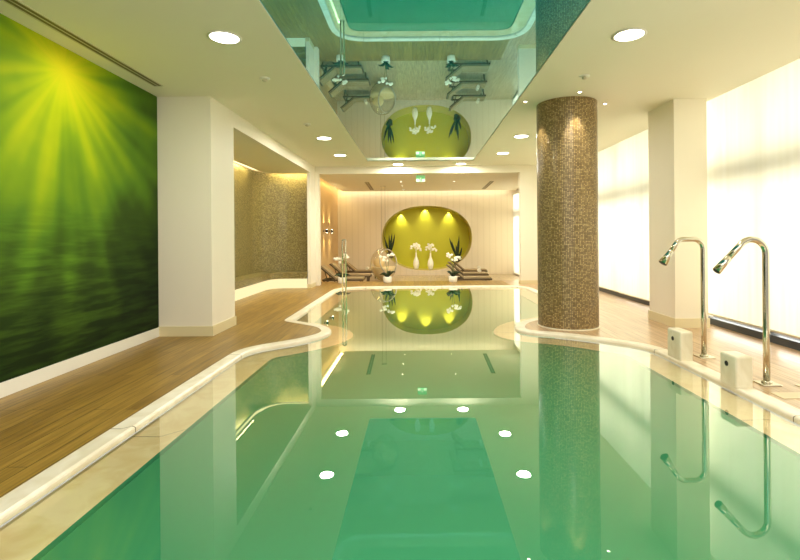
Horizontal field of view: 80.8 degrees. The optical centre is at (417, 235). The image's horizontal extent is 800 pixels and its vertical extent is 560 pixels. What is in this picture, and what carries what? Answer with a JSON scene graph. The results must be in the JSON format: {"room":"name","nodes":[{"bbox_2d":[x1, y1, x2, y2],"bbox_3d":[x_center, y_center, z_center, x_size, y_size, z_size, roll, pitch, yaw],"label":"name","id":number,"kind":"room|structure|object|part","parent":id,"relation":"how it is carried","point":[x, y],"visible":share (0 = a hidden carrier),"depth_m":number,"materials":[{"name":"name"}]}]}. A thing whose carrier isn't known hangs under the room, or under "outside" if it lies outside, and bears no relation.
{"room":"spa","nodes":[
{"label":"spa","id":0,"kind":"room"},
{"bbox_2d":[157,96,235,336],"bbox_3d":[-3.808,-0.319,8.125,0.926,3.900,0.986,0,0,0],"label":"square pillar","id":1,"kind":"structure","parent":0,"point":[195,134],"depth_m":7.65,"materials":[{"name":"paint"}]},
{"bbox_3d":[-3.793,1.550,8.125,0.926,0.160,0.986,0,0,0],"label":"skirting","id":2,"kind":"part","parent":1,"relation":"part of","materials":[{"name":"beige wood"}]},
{"bbox_2d":[234,162,255,170],"bbox_3d":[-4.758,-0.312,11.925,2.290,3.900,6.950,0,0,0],"label":"light strip","id":3,"kind":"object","parent":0,"point":[234,162],"depth_m":14.40,"materials":[{"name":"paint"}]},
{"bbox_2d":[0,280,511,497],"bbox_3d":[-1.402,1.611,7.750,8.770,0.001,17.900,0,0,0],"label":"floor","id":4,"kind":"structure","parent":0,"point":[42,424],"depth_m":5.20,"materials":[{"name":"brown wood"}]},
{"bbox_2d":[235,271,307,300],"bbox_3d":[-4.242,1.384,11.895,1.555,0.500,6.470,0,0,0],"label":"bench","id":5,"kind":"object","parent":4,"relation":"on","point":[250,284],"visible":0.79,"depth_m":14.27,"materials":[{"name":"beige stone"}]},
{"bbox_3d":[-4.243,1.234,11.895,1.555,0.200,6.470,0,0,0],"label":"seat","id":6,"kind":"part","parent":5,"relation":"part of","materials":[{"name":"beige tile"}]},
{"bbox_2d":[333,253,350,282],"bbox_3d":[-2.597,1.109,16.198,0.582,1.024,0.346,0,0,22],"label":"potted orchid","id":7,"kind":"object","parent":4,"relation":"on","point":[347,256],"visible":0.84,"depth_m":16.16,"materials":[{"name":"white ceramic"}]},
{"bbox_3d":[-2.608,1.521,16.200,0.310,0.200,0.310,0,0,0],"label":"pot","id":8,"kind":"part","parent":7,"relation":"part of","materials":[{"name":"white ceramic"}]},
{"bbox_2d":[379,253,394,282],"bbox_3d":[-1.064,1.096,16.343,0.568,1.026,0.404,0,0,20],"label":"potted orchid","id":9,"kind":"object","parent":4,"relation":"on","point":[387,278],"visible":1,"depth_m":16.25,"materials":[{"name":"white ceramic"}]},
{"bbox_3d":[-1.058,1.508,16.300,0.310,0.200,0.310,0,0,0],"label":"pot","id":10,"kind":"part","parent":9,"relation":"part of","materials":[{"name":"white ceramic"}]},
{"bbox_2d":[0,285,799,525],"bbox_3d":[0.438,1.619,7.525,6.030,0.054,14.990,0,0,0],"label":"pool coping","id":11,"kind":"object","parent":4,"relation":"on","point":[20,498],"visible":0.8,"depth_m":4.51,"materials":[{"name":"beige stone"}]},
{"bbox_2d":[219,287,710,379],"bbox_3d":[0.438,1.632,7.525,5.698,0.001,14.658,0,0,0],"label":"water","id":12,"kind":"object","parent":11,"relation":"in","point":[451,323],"visible":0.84,"depth_m":7.52,"materials":[{"name":"liquid"}]},
{"bbox_2d":[668,327,692,360],"bbox_3d":[3.372,1.387,6.055,0.169,0.365,0.310,0,0,0],"label":"stone block","id":13,"kind":"object","parent":11,"relation":"on","point":[680,341],"visible":1,"depth_m":5.92,"materials":[{"name":"stone"}]},
{"bbox_2d":[720,351,752,387],"bbox_3d":[3.362,1.407,4.970,0.189,0.325,0.260,0,0,0],"label":"stone block","id":14,"kind":"object","parent":11,"relation":"on","point":[736,368],"visible":1,"depth_m":4.85,"materials":[{"name":"stone"}]},
{"bbox_2d":[446,253,461,281],"bbox_3d":[1.222,1.080,16.282,0.489,1.021,0.374,0,0,28],"label":"potted orchid","id":15,"kind":"object","parent":4,"relation":"on","point":[452,278],"visible":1,"depth_m":16.26,"materials":[{"name":"white ceramic"}]},
{"bbox_3d":[1.212,1.490,16.300,0.310,0.200,0.310,0,0,0],"label":"pot","id":16,"kind":"part","parent":15,"relation":"part of","materials":[{"name":"white ceramic"}]},
{"bbox_2d":[234,164,307,283],"bbox_3d":[-4.904,-0.181,12.046,1.397,3.640,6.755,0,0,14],"label":"wall","id":17,"kind":"structure","parent":0,"point":[270,209],"depth_m":14.92,"materials":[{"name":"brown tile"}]},
{"bbox_2d":[234,130,307,173],"bbox_3d":[-4.101,-2.027,11.735,1.370,0.120,6.270,0,0,0],"label":"ceiling","id":18,"kind":"structure","parent":0,"point":[247,152],"depth_m":11.96,"materials":[{"name":"beige paint"}]},
{"bbox_2d":[233,112,315,283],"bbox_3d":[-3.413,-0.323,12.000,0.100,3.900,6.800,0,0,0],"label":"wall","id":19,"kind":"structure","parent":0,"point":[240,125],"depth_m":13.75,"materials":[{"name":"paint"}]},
{"bbox_2d":[307,282,315,287],"bbox_3d":[-3.393,1.567,15.030,0.130,0.120,0.700,0,0,0],"label":"baseboard","id":20,"kind":"structure","parent":19,"relation":"attached to","point":[312,285],"depth_m":14.69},
{"bbox_2d":[320,178,337,281],"bbox_3d":[-3.942,-0.283,19.075,0.220,4.370,6.850,0,0,0],"label":"wall","id":21,"kind":"structure","parent":0,"point":[328,192],"depth_m":20.17,"materials":[{"name":"beige paint"}]},
{"bbox_2d":[256,165,537,285],"bbox_3d":[-0.154,-0.499,15.525,11.500,4.200,0.250,0,0,0],"label":"wall","id":22,"kind":"structure","parent":0,"point":[527,174],"depth_m":15.40,"materials":[{"name":"paint"}]},
{"bbox_2d":[519,280,537,283],"bbox_3d":[4.282,1.506,15.516,1.860,0.120,0.268,0,0,0],"label":"baseboard","id":23,"kind":"structure","parent":22,"relation":"attached to","point":[520,281],"depth_m":15.38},
{"bbox_2d":[0,0,799,166],"bbox_3d":[-0.170,-2.449,7.100,11.500,0.300,16.600,0,0,0],"label":"ceiling","id":24,"kind":"structure","parent":0,"point":[690,49],"depth_m":6.11,"materials":[{"name":"paint"}]},
{"bbox_2d":[2,0,162,86],"bbox_3d":[-3.918,-2.264,4.200,0.140,0.010,5.800,0,0,0],"label":"air slot","id":25,"kind":"object","parent":24,"relation":"attached to","point":[17,4],"visible":1,"depth_m":5.38,"materials":[{"name":"beige metal"}]},
{"bbox_2d":[206,30,241,44],"bbox_3d":[-2.218,-2.275,5.390,0.380,0.014,0.380,0,0,0],"label":"recessed light","id":26,"kind":"object","parent":24,"relation":"in","point":[218,36],"visible":1,"depth_m":5.37,"materials":[{"name":"white paint"}]},
{"bbox_2d":[210,32,238,43],"bbox_3d":[-2.218,-2.272,5.390,0.316,0.008,0.316,0,0,0],"label":"diffuser","id":27,"kind":"object","parent":26,"relation":"attached to","point":[218,37],"depth_m":5.38,"materials":[{"name":"white plastic"}]},
{"bbox_2d":[259,77,269,81],"bbox_3d":[-2.218,-2.257,6.800,0.150,0.050,0.150,0,0,0],"label":"ceiling detector","id":28,"kind":"object","parent":24,"relation":"attached to","point":[264,79],"visible":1,"depth_m":6.77,"materials":[{"name":"white paint"}]},
{"bbox_2d":[316,136,331,139],"bbox_3d":[-2.188,-2.276,10.940,0.380,0.014,0.380,0,0,0],"label":"recessed light","id":29,"kind":"object","parent":24,"relation":"in","point":[320,137],"visible":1,"depth_m":10.93,"materials":[{"name":"white paint"}]},
{"bbox_2d":[317,137,330,139],"bbox_3d":[-2.188,-2.272,10.940,0.316,0.008,0.316,0,0,0],"label":"diffuser","id":30,"kind":"object","parent":29,"relation":"attached to","point":[319,138],"depth_m":10.94,"materials":[{"name":"white plastic"}]},
{"bbox_2d":[333,154,346,156],"bbox_3d":[-2.198,-2.275,13.250,0.380,0.014,0.380,0,0,0],"label":"recessed light","id":31,"kind":"object","parent":24,"relation":"in","point":[338,155],"visible":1,"depth_m":13.25,"materials":[{"name":"white paint"}]},
{"bbox_2d":[260,0,589,160],"bbox_3d":[0.076,-2.338,6.600,3.250,0.045,15.600,0,0,0],"label":"ceiling panel","id":32,"kind":"object","parent":24,"relation":"attached to","point":[407,80],"visible":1,"depth_m":6.20,"materials":[{"name":"silver metal"}]},
{"bbox_2d":[513,134,528,137],"bbox_3d":[2.392,-2.312,10.900,0.380,0.014,0.380,0,0,0],"label":"recessed light","id":33,"kind":"object","parent":24,"relation":"in","point":[521,135],"visible":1,"depth_m":10.89,"materials":[{"name":"white paint"}]},
{"bbox_2d":[514,135,527,137],"bbox_3d":[2.392,-2.309,10.900,0.316,0.008,0.316,0,0,0],"label":"diffuser","id":34,"kind":"object","parent":33,"relation":"attached to","point":[516,136],"depth_m":10.89,"materials":[{"name":"white plastic"}]},
{"bbox_2d":[579,74,589,79],"bbox_3d":[2.412,-2.294,6.810,0.150,0.050,0.150,0,0,0],"label":"ceiling detector","id":35,"kind":"object","parent":24,"relation":"attached to","point":[584,76],"visible":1,"depth_m":6.78,"materials":[{"name":"white paint"}]},
{"bbox_2d":[598,143,618,292],"bbox_3d":[5.096,-0.504,13.615,0.057,3.894,3.370,0,0,0],"label":"roller blind","id":36,"kind":"object","parent":24,"relation":"attached to","point":[608,230],"visible":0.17,"depth_m":12.56,"materials":[{"name":"white fabric"}]},
{"bbox_2d":[611,28,647,41],"bbox_3d":[2.432,-2.313,5.410,0.380,0.014,0.380,0,0,0],"label":"recessed light","id":37,"kind":"object","parent":24,"relation":"in","point":[631,34],"visible":1,"depth_m":5.40,"materials":[{"name":"white paint"}]},
{"bbox_2d":[615,30,643,40],"bbox_3d":[2.432,-2.310,5.410,0.316,0.008,0.316,0,0,0],"label":"diffuser","id":38,"kind":"object","parent":37,"relation":"attached to","point":[623,35],"depth_m":5.40,"materials":[{"name":"white plastic"}]},
{"bbox_2d":[618,129,649,301],"bbox_3d":[5.076,-0.504,10.440,0.057,3.894,2.920,0,0,0],"label":"roller blind","id":39,"kind":"object","parent":24,"relation":"attached to","point":[633,171],"visible":0.32,"depth_m":11.02,"materials":[{"name":"white fabric"}]},
{"bbox_2d":[707,59,799,338],"bbox_3d":[5.076,-0.539,5.830,0.057,3.824,4.860,0,0,0],"label":"roller blind","id":40,"kind":"object","parent":24,"relation":"attached to","point":[753,128],"visible":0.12,"depth_m":7.06,"materials":[{"name":"white fabric"}]},
{"bbox_2d":[31,368,799,559],"bbox_3d":[0.408,2.314,7.525,5.022,1.265,13.910,0,0,0],"label":"wall","id":41,"kind":"structure","parent":0,"point":[107,498],"depth_m":3.72,"materials":[{"name":"tile"}]},
{"bbox_2d":[0,369,799,559],"bbox_3d":[0.439,1.682,7.525,5.750,0.001,14.710,0,0,0],"label":"ledge","id":42,"kind":"object","parent":41,"relation":"on","point":[34,529],"visible":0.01,"depth_m":3.68,"materials":[{"name":"beige stone"}]},
{"bbox_2d":[342,239,346,292],"bbox_3d":[-2.163,0.890,13.750,0.170,1.624,0.080,0,0,0],"label":"pool handrail","id":43,"kind":"object","parent":42,"relation":"on","point":[342,239],"visible":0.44,"depth_m":13.73,"materials":[{"name":"metal"}]},
{"bbox_2d":[40,360,799,559],"bbox_3d":[0.362,1.697,7.525,5.044,0.001,13.850,0,0,0],"label":"swimming pool","id":44,"kind":"object","parent":41,"relation":"in","point":[415,459],"visible":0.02,"depth_m":3.31,"materials":[{"name":"liquid"}]},
{"bbox_2d":[320,173,518,190],"bbox_3d":[0.331,-2.338,19.100,8.700,0.430,6.900,0,0,0],"label":"ceiling","id":45,"kind":"structure","parent":0,"point":[502,181],"depth_m":18.51,"materials":[{"name":"paint"}]},
{"bbox_2d":[364,182,373,189],"bbox_3d":[-2.047,-2.099,19.900,0.190,0.010,3.100,0,0,-2],"label":"air slot","id":46,"kind":"object","parent":45,"relation":"attached to","point":[368,184],"visible":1,"depth_m":19.53,"materials":[{"name":"brown metal"}]},
{"bbox_2d":[370,186,396,278],"bbox_3d":[-1.478,-0.109,19.817,1.061,3.999,1.107,0,0,45],"label":"chair","id":47,"kind":"object","parent":45,"relation":"hanging from","point":[379,267],"visible":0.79,"depth_m":19.60,"materials":[{"name":"clear plastic"}]},
{"bbox_2d":[374,258,384,266],"bbox_3d":[-1.651,1.133,20.020,0.480,0.440,0.312,0,0,0],"label":"cushion","id":48,"kind":"object","parent":47,"relation":"on","point":[376,262],"depth_m":19.91,"materials":[{"name":"beige fabric"}]},
{"bbox_2d":[372,266,395,278],"bbox_3d":[-1.448,1.558,19.800,1.018,0.544,1.018,0,0,0],"label":"seat cushion","id":49,"kind":"object","parent":47,"relation":"on","point":[377,270],"depth_m":19.44,"materials":[{"name":"beige fabric"}]},
{"bbox_2d":[416,174,424,181],"bbox_3d":[0.084,-1.966,15.718,0.300,0.310,0.044,0,0,0],"label":"exit sign","id":50,"kind":"object","parent":45,"relation":"hanging from","point":[419,178],"visible":0.91,"depth_m":15.70,"materials":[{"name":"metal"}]},
{"bbox_2d":[482,181,493,188],"bbox_3d":[2.933,-2.139,19.900,0.190,0.010,3.100,0,0,2],"label":"air slot","id":51,"kind":"object","parent":45,"relation":"attached to","point":[489,183],"visible":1,"depth_m":19.50,"materials":[{"name":"beige metal"}]},
{"bbox_2d":[329,274,518,281],"bbox_3d":[0.665,1.915,20.350,9.100,0.100,7.300,0,0,0],"label":"floor","id":52,"kind":"structure","parent":0,"point":[493,276],"depth_m":20.79,"materials":[{"name":"brown wood"}]},
{"bbox_2d":[321,265,365,281],"bbox_3d":[-2.799,1.490,17.450,1.623,0.820,0.716,0,0,0],"label":"sun lounger","id":53,"kind":"object","parent":52,"relation":"on","point":[324,268],"visible":0.88,"depth_m":17.15,"materials":[{"name":"brown wicker"}]},
{"bbox_2d":[321,265,338,277],"bbox_3d":[-3.269,1.328,17.450,0.571,0.488,0.590,0,0,0],"label":"cushion","id":54,"kind":"object","parent":53,"relation":"on","point":[331,274],"depth_m":17.17,"materials":[{"name":"beige fabric"}]},
{"bbox_3d":[-2.737,1.612,17.120,1.500,0.060,0.050,0,0,0],"label":"rail","id":55,"kind":"part","parent":53,"relation":"part of","materials":[{"name":"brown wood"}]},
{"bbox_3d":[-2.518,1.553,17.450,1.020,0.055,0.600,0,0,0],"label":"mattress","id":56,"kind":"part","parent":53,"relation":"part of","materials":[{"name":"beige fabric"}]},
{"bbox_2d":[329,263,371,281],"bbox_3d":[-2.699,1.489,18.950,1.623,0.820,0.716,0,0,0],"label":"sun lounger","id":57,"kind":"object","parent":52,"relation":"on","point":[335,266],"visible":0.61,"depth_m":18.66,"materials":[{"name":"brown wicker"}]},
{"bbox_3d":[-2.418,1.552,18.950,1.020,0.055,0.600,0,0,0],"label":"mattress","id":58,"kind":"part","parent":57,"relation":"part of","materials":[{"name":"beige fabric"}]},
{"bbox_2d":[341,260,375,278],"bbox_3d":[-2.579,1.488,21.200,1.623,0.820,0.716,0,0,0],"label":"sun lounger","id":59,"kind":"object","parent":52,"relation":"on","point":[354,270],"visible":0.59,"depth_m":20.91,"materials":[{"name":"brown wicker"}]},
{"bbox_3d":[-2.517,1.610,20.870,1.500,0.060,0.050,0,0,0],"label":"rail","id":60,"kind":"part","parent":59,"relation":"part of","materials":[{"name":"brown wood"}]},
{"bbox_3d":[-2.298,1.551,21.200,1.020,0.055,0.600,0,0,0],"label":"mattress","id":61,"kind":"part","parent":59,"relation":"part of","materials":[{"name":"beige fabric"}]},
{"bbox_2d":[448,261,488,275],"bbox_3d":[2.040,1.451,19.300,1.623,0.820,0.716,0,0,0],"label":"sun lounger","id":62,"kind":"object","parent":52,"relation":"on","point":[449,262],"visible":0.76,"depth_m":18.95,"materials":[{"name":"brown wood"}]},
{"bbox_3d":[2.103,1.573,18.970,1.500,0.060,0.050,0,0,0],"label":"rail","id":63,"kind":"part","parent":62,"relation":"part of","materials":[{"name":"brown wood"}]},
{"bbox_3d":[2.322,1.514,19.300,1.020,0.055,0.600,0,0,0],"label":"mattress","id":64,"kind":"part","parent":62,"relation":"part of","materials":[{"name":"beige fabric"}]},
{"bbox_2d":[446,264,491,279],"bbox_3d":[1.870,1.452,17.350,1.623,0.820,0.716,0,0,0],"label":"sun lounger","id":65,"kind":"object","parent":52,"relation":"on","point":[461,277],"visible":0.68,"depth_m":17.05,"materials":[{"name":"brown wicker"}]},
{"bbox_3d":[1.933,1.575,17.020,1.500,0.060,0.050,0,0,0],"label":"rail","id":66,"kind":"part","parent":65,"relation":"part of","materials":[{"name":"brown wood"}]},
{"bbox_3d":[2.152,1.515,17.350,1.020,0.055,0.600,0,0,0],"label":"mattress","id":67,"kind":"part","parent":65,"relation":"part of","materials":[{"name":"beige fabric"}]},
{"bbox_2d":[450,259,487,271],"bbox_3d":[2.270,1.449,21.200,1.623,0.820,0.716,0,0,0],"label":"sun lounger","id":68,"kind":"object","parent":52,"relation":"on","point":[455,263],"visible":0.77,"depth_m":20.90,"materials":[{"name":"brown wood"}]},
{"bbox_3d":[2.552,1.512,21.200,1.020,0.055,0.600,0,0,0],"label":"mattress","id":69,"kind":"part","parent":68,"relation":"part of","materials":[{"name":"beige fabric"}]},
{"bbox_2d":[338,189,514,274],"bbox_3d":[0.372,-0.318,22.500,8.650,4.370,0.001,0,0,0],"label":"wall","id":70,"kind":"structure","parent":0,"point":[488,214],"depth_m":22.50,"materials":[{"name":"paint"}]},
{"bbox_2d":[382,206,471,269],"bbox_3d":[0.431,0.097,23.125,4.300,3.090,1.250,0,0,0],"label":"oval alcove","id":71,"kind":"object","parent":70,"relation":"attached to","point":[422,225],"visible":0.88,"depth_m":23.75,"materials":[{"name":"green paint"}]},
{"bbox_2d":[384,235,394,257],"bbox_3d":[-1.381,0.465,22.961,0.402,1.240,0.358,0,0,33],"label":"spiky plant","id":72,"kind":"object","parent":71,"relation":"in","point":[391,244],"visible":0.75,"depth_m":22.94,"materials":[{"name":"green plant"}]},
{"bbox_2d":[413,252,418,268],"bbox_3d":[-0.090,1.204,22.880,0.290,0.800,0.290,0,0,0],"label":"floor vase","id":73,"kind":"object","parent":71,"relation":"in","point":[416,261],"visible":1,"depth_m":22.79,"materials":[{"name":"white ceramic"}]},
{"bbox_2d":[410,243,420,251],"bbox_3d":[-0.103,0.591,22.865,0.584,0.548,0.267,0,0,0],"label":"flower spray","id":74,"kind":"object","parent":73,"relation":"in","point":[414,245],"visible":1,"depth_m":22.83,"materials":[{"name":"white plant"}]},
{"bbox_2d":[428,253,432,269],"bbox_3d":[0.610,1.226,22.880,0.290,0.800,0.290,0,0,0],"label":"floor vase","id":75,"kind":"object","parent":71,"relation":"in","point":[430,261],"visible":1,"depth_m":22.78,"materials":[{"name":"white ceramic"}]},
{"bbox_2d":[425,243,436,252],"bbox_3d":[0.627,0.619,22.907,0.606,0.536,0.183,0,0,15],"label":"flower spray","id":76,"kind":"object","parent":75,"relation":"in","point":[429,246],"visible":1,"depth_m":22.90,"materials":[{"name":"white plant"}]},
{"bbox_2d":[449,238,461,261],"bbox_3d":[1.849,0.622,22.978,0.577,1.320,0.349,0,0,15],"label":"spiky plant","id":77,"kind":"object","parent":71,"relation":"in","point":[456,252],"visible":0.66,"depth_m":22.89,"materials":[{"name":"green plant"}]},
{"bbox_2d":[536,96,599,330],"bbox_3d":[2.637,-0.371,8.310,1.058,3.900,1.058,0,0,0],"label":"column","id":78,"kind":"structure","parent":0,"point":[566,127],"depth_m":7.86,"materials":[{"name":"tile"}]},
{"bbox_2d":[502,280,799,408],"bbox_3d":[3.730,1.570,7.750,3.765,0.001,17.900,0,0,0],"label":"floor","id":79,"kind":"structure","parent":0,"point":[620,318],"depth_m":7.18,"materials":[{"name":"brown wood"}]},
{"bbox_2d":[659,237,715,358],"bbox_3d":[3.469,0.791,6.100,0.674,1.562,0.180,0,0,0],"label":"spout","id":80,"kind":"object","parent":79,"relation":"on","point":[665,259],"visible":0.98,"depth_m":6.07,"materials":[{"name":"metal"}]},
{"bbox_3d":[3.713,1.562,6.100,0.200,0.016,0.180,0,0,0],"label":"plate","id":81,"kind":"part","parent":80,"relation":"part of","materials":[{"name":"metal"}]},
{"bbox_2d":[713,236,781,386],"bbox_3d":[3.467,0.789,4.990,0.658,1.567,0.180,0,0,0],"label":"spout","id":82,"kind":"object","parent":79,"relation":"on","point":[766,382],"visible":0.94,"depth_m":4.96,"materials":[{"name":"metal"}]},
{"bbox_3d":[3.703,1.562,4.990,0.200,0.016,0.180,0,0,0],"label":"plate","id":83,"kind":"part","parent":82,"relation":"part of","materials":[{"name":"metal"}]},
{"bbox_2d":[770,392,799,398],"bbox_3d":[3.693,1.567,4.620,0.340,0.006,0.180,0,0,0],"label":"floor plate","id":84,"kind":"object","parent":79,"relation":"on","point":[784,395],"visible":1,"depth_m":4.64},
{"bbox_2d":[648,99,709,327],"bbox_3d":[4.647,-0.387,8.445,0.596,3.900,0.926,0,0,0],"label":"square pillar","id":85,"kind":"structure","parent":0,"point":[677,128],"depth_m":8.00,"materials":[{"name":"paint"}]},
{"bbox_3d":[4.662,1.483,8.445,0.596,0.160,0.926,0,0,0],"label":"skirting","id":86,"kind":"part","parent":85,"relation":"part of","materials":[{"name":"beige wood"}]},
{"bbox_3d":[4.737,-0.353,19.075,0.120,4.370,6.850,0,0,0],"label":"wall","id":87,"kind":"structure","parent":0,"visible":0},
{"bbox_2d":[512,191,518,275],"bbox_3d":[4.559,-0.100,20.985,0.057,3.834,2.970,0,0,0],"label":"roller blind","id":88,"kind":"object","parent":87,"relation":"attached to","point":[515,195],"visible":0.35,"depth_m":21.79,"materials":[{"name":"white fabric"}]},
{"bbox_3d":[5.396,-0.543,8.990,0.400,4.200,0.120,0,0,0],"label":"wall","id":89,"kind":"structure","parent":0,"visible":0},
{"bbox_2d":[599,287,649,305],"bbox_3d":[5.266,-0.467,12.200,0.220,4.050,6.300,0,0,0],"label":"window","id":90,"kind":"structure","parent":89,"relation":"in","point":[645,302],"depth_m":11.71,"materials":[{"name":"grey metal"}]},
{"bbox_2d":[708,316,799,350],"bbox_3d":[5.266,-0.467,6.150,0.220,4.050,5.500,0,0,0],"label":"window","id":91,"kind":"structure","parent":89,"relation":"in","point":[774,338],"depth_m":7.22,"materials":[{"name":"grey metal"}]},
{"bbox_3d":[-4.353,-0.315,3.225,0.200,3.900,8.850,0,0,0],"label":"wall","id":92,"kind":"structure","parent":0,"visible":0},
{"bbox_2d":[0,327,158,397],"bbox_3d":[-4.220,1.559,3.225,0.035,0.150,8.850,0,0,0],"label":"baseboard","id":93,"kind":"structure","parent":92,"relation":"attached to","point":[8,387],"depth_m":5.68,"materials":[{"name":"white paint"}]},
{"bbox_2d":[0,13,158,382],"bbox_3d":[-4.243,-0.391,3.225,0.020,3.750,8.850,0,0,0],"label":"wall mural","id":94,"kind":"object","parent":92,"relation":"attached to","point":[79,162],"visible":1,"depth_m":5.70}
]}

